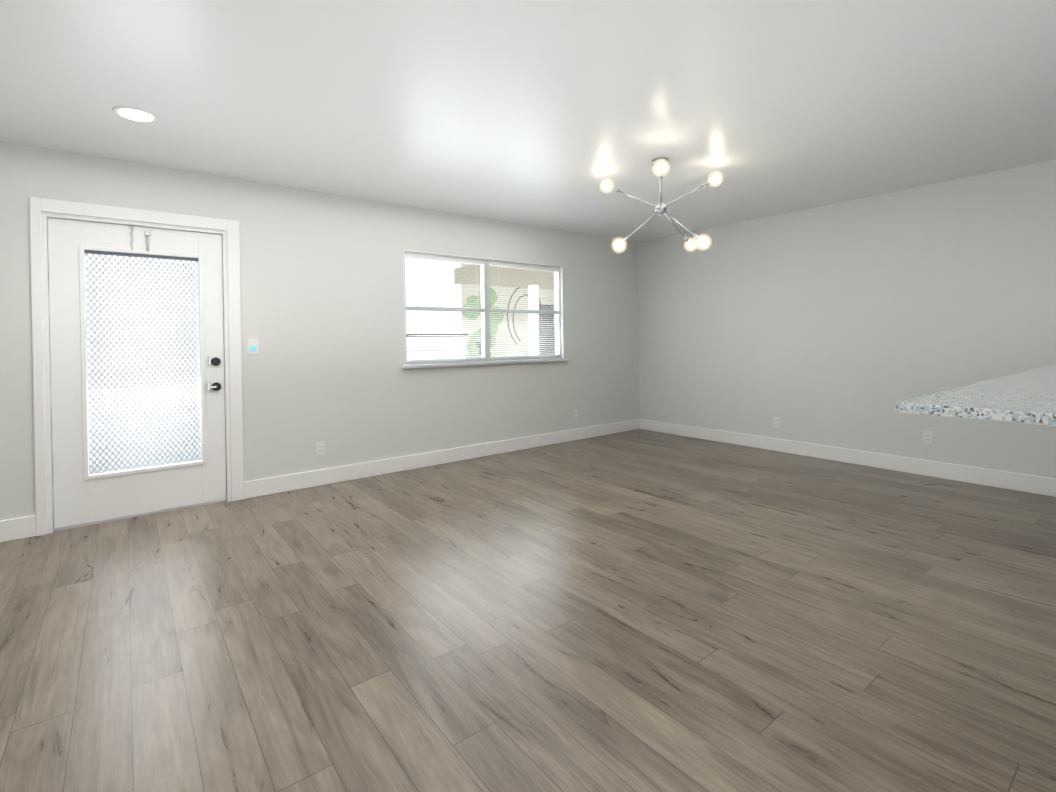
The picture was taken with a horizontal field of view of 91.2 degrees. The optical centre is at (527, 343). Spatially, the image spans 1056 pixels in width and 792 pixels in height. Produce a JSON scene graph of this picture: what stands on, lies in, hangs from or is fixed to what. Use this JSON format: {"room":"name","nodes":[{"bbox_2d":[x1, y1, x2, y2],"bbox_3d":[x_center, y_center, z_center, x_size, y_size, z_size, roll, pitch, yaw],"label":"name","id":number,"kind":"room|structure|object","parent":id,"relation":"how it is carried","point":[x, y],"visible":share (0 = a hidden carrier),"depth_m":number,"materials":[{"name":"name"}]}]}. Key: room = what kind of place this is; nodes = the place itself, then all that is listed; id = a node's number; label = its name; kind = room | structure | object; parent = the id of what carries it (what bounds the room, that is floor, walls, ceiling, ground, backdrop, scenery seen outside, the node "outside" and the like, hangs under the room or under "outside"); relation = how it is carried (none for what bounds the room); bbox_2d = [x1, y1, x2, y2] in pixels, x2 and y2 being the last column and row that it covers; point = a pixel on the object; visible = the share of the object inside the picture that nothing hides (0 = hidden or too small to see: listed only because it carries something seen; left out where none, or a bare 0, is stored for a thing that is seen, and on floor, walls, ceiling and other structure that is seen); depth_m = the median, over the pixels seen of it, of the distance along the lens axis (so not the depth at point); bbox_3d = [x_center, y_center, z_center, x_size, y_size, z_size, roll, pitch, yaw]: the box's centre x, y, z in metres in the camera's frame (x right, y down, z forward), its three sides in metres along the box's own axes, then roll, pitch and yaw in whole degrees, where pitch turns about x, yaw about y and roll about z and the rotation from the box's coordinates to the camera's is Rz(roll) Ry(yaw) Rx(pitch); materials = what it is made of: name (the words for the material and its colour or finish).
{"room":"empty living room","nodes":[
{"label":"empty living room","id":0,"kind":"room"},
{"bbox_2d":[0,141,638,520],"bbox_3d":[-1.285,-0.052,4.891,7.214,2.500,0.160,-1,1,-38],"label":"wall","id":1,"kind":"structure","parent":0,"point":[322,295],"depth_m":4.51,"materials":[{"name":"paint"}]},
{"bbox_2d":[0,515,35,542],"bbox_3d":[-3.530,1.175,3.022,0.958,0.135,0.020,-1,1,-38],"label":"baseboard","id":2,"kind":"structure","parent":1,"relation":"attached to","point":[17,528],"depth_m":3.26,"materials":[{"name":"white wood"}]},
{"bbox_2d":[29,197,243,535],"bbox_3d":[-2.749,0.141,3.735,1.182,2.170,0.180,-1,1,-38],"label":"door frame","id":3,"kind":"structure","parent":1,"relation":"attached to","point":[37,206],"depth_m":3.52,"materials":[{"name":"white wood"}]},
{"bbox_2d":[48,218,225,528],"bbox_3d":[-2.733,0.191,3.689,0.985,2.039,0.087,-1,1,-38],"label":"door","id":4,"kind":"structure","parent":1,"relation":"in","point":[137,368],"depth_m":3.66,"materials":[{"name":"painted wood"},{"name":"glass"}]},
{"bbox_2d":[247,339,258,354],"bbox_3d":[-2.173,0.027,4.088,0.080,0.124,0.012,-1,1,-38],"label":"switch","id":5,"kind":"object","parent":1,"relation":"attached to","point":[252,346],"visible":1,"depth_m":4.08,"materials":[{"name":"white plastic"}]},
{"bbox_2d":[316,441,324,455],"bbox_3d":[-1.769,0.896,4.404,0.072,0.116,0.008,-1,1,-38],"label":"electrical outlet","id":6,"kind":"object","parent":1,"relation":"attached to","point":[319,448],"visible":1,"depth_m":4.40,"materials":[{"name":"white plastic"}]},
{"bbox_2d":[244,419,639,498],"bbox_3d":[-0.360,1.114,5.498,4.724,0.135,0.016,-1,1,-38],"label":"baseboard","id":7,"kind":"structure","parent":1,"relation":"attached to","point":[279,484],"depth_m":4.94,"materials":[{"name":"white wood"}]},
{"bbox_2d":[401,250,567,368],"bbox_3d":[-0.391,-0.338,5.519,2.082,1.119,0.140,-1,1,-38],"label":"window","id":8,"kind":"structure","parent":1,"relation":"in","point":[485,311],"depth_m":5.48,"materials":[{"name":"silver metal"}]},
{"bbox_2d":[573,409,577,419],"bbox_3d":[0.572,0.856,6.231,0.072,0.116,0.008,-1,1,-38],"label":"electrical outlet","id":9,"kind":"object","parent":1,"relation":"attached to","point":[575,414],"visible":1,"depth_m":6.23,"materials":[{"name":"white plastic"}]},
{"bbox_2d":[0,429,1055,791],"bbox_3d":[0.968,1.222,2.035,7.214,0.060,7.430,-1,1,-38],"label":"floor","id":10,"kind":"structure","parent":0,"point":[640,611],"depth_m":2.14,"materials":[{"name":"wood"}]},
{"bbox_2d":[0,0,1055,241],"bbox_3d":[0.935,-1.348,2.015,7.214,0.080,7.430,-1,1,-38],"label":"ceiling","id":11,"kind":"structure","parent":0,"point":[552,114],"depth_m":2.73,"materials":[{"name":"white paint"}]},
{"bbox_2d":[112,106,158,122],"bbox_3d":[-2.179,-1.270,2.876,0.208,0.008,0.208,-1,1,-38],"label":"recessed light","id":12,"kind":"object","parent":11,"relation":"in","point":[135,114],"visible":1,"depth_m":2.86,"materials":[{"name":"white plastic"}]},
{"bbox_2d":[601,157,721,252],"bbox_3d":[0.973,-0.966,3.760,0.904,0.712,0.864,-1,1,-38],"label":"chandelier","id":13,"kind":"object","parent":11,"relation":"hanging from","point":[660,163],"visible":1,"depth_m":3.70,"materials":[{"name":"silver metal"}]},
{"bbox_2d":[637,159,1055,478],"bbox_3d":[3.781,-0.112,4.132,0.160,2.500,7.270,-1,1,-38],"label":"wall","id":14,"kind":"structure","parent":0,"point":[848,324],"depth_m":4.82,"materials":[{"name":"paint"}]},
{"bbox_2d":[773,417,779,427],"bbox_3d":[2.633,0.838,5.489,0.008,0.116,0.072,-1,1,-38],"label":"electrical outlet","id":15,"kind":"object","parent":14,"relation":"attached to","point":[776,422],"visible":1,"depth_m":5.48,"materials":[{"name":"white plastic"}]},
{"bbox_2d":[640,419,1055,496],"bbox_3d":[2.775,1.075,5.304,0.020,0.135,4.120,-1,1,-38],"label":"baseboard","id":16,"kind":"structure","parent":14,"relation":"attached to","point":[976,475],"depth_m":4.74,"materials":[{"name":"white wood"}]},
{"bbox_2d":[923,430,932,444],"bbox_3d":[3.441,0.810,4.453,0.008,0.116,0.072,-1,1,-38],"label":"electrical outlet","id":17,"kind":"object","parent":14,"relation":"attached to","point":[927,437],"visible":1,"depth_m":4.45,"materials":[{"name":"white plastic"}]},
{"bbox_2d":[895,364,1055,425],"bbox_3d":[2.638,0.634,2.147,4.082,1.070,0.670,-1,1,-38],"label":"countertop","id":18,"kind":"structure","parent":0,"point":[1028,396],"depth_m":1.15,"materials":[{"name":"stone"}]},
{"label":"outside","id":19,"kind":"structure","parent":0,"visible":0},
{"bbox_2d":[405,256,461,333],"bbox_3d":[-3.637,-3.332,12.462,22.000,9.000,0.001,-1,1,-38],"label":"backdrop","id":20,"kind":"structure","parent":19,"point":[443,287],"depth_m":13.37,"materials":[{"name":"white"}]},
{"bbox_3d":[-1.631,1.192,10.003,22.000,0.060,8.330,-1,1,-38],"label":"ground","id":21,"kind":"structure","parent":19,"visible":0},
{"bbox_2d":[406,263,554,360],"bbox_3d":[0.571,-0.582,11.852,9.800,3.400,0.770,-1,1,-38],"label":"building","id":22,"kind":"structure","parent":21,"relation":"on","point":[521,333],"depth_m":11.12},
{"bbox_2d":[461,287,503,357],"bbox_3d":[-0.853,0.052,9.444,0.803,2.207,0.582,-1,1,-38],"label":"tree","id":23,"kind":"object","parent":21,"relation":"on","point":[472,346],"depth_m":9.34,"materials":[{"name":"green plant"}]}
]}

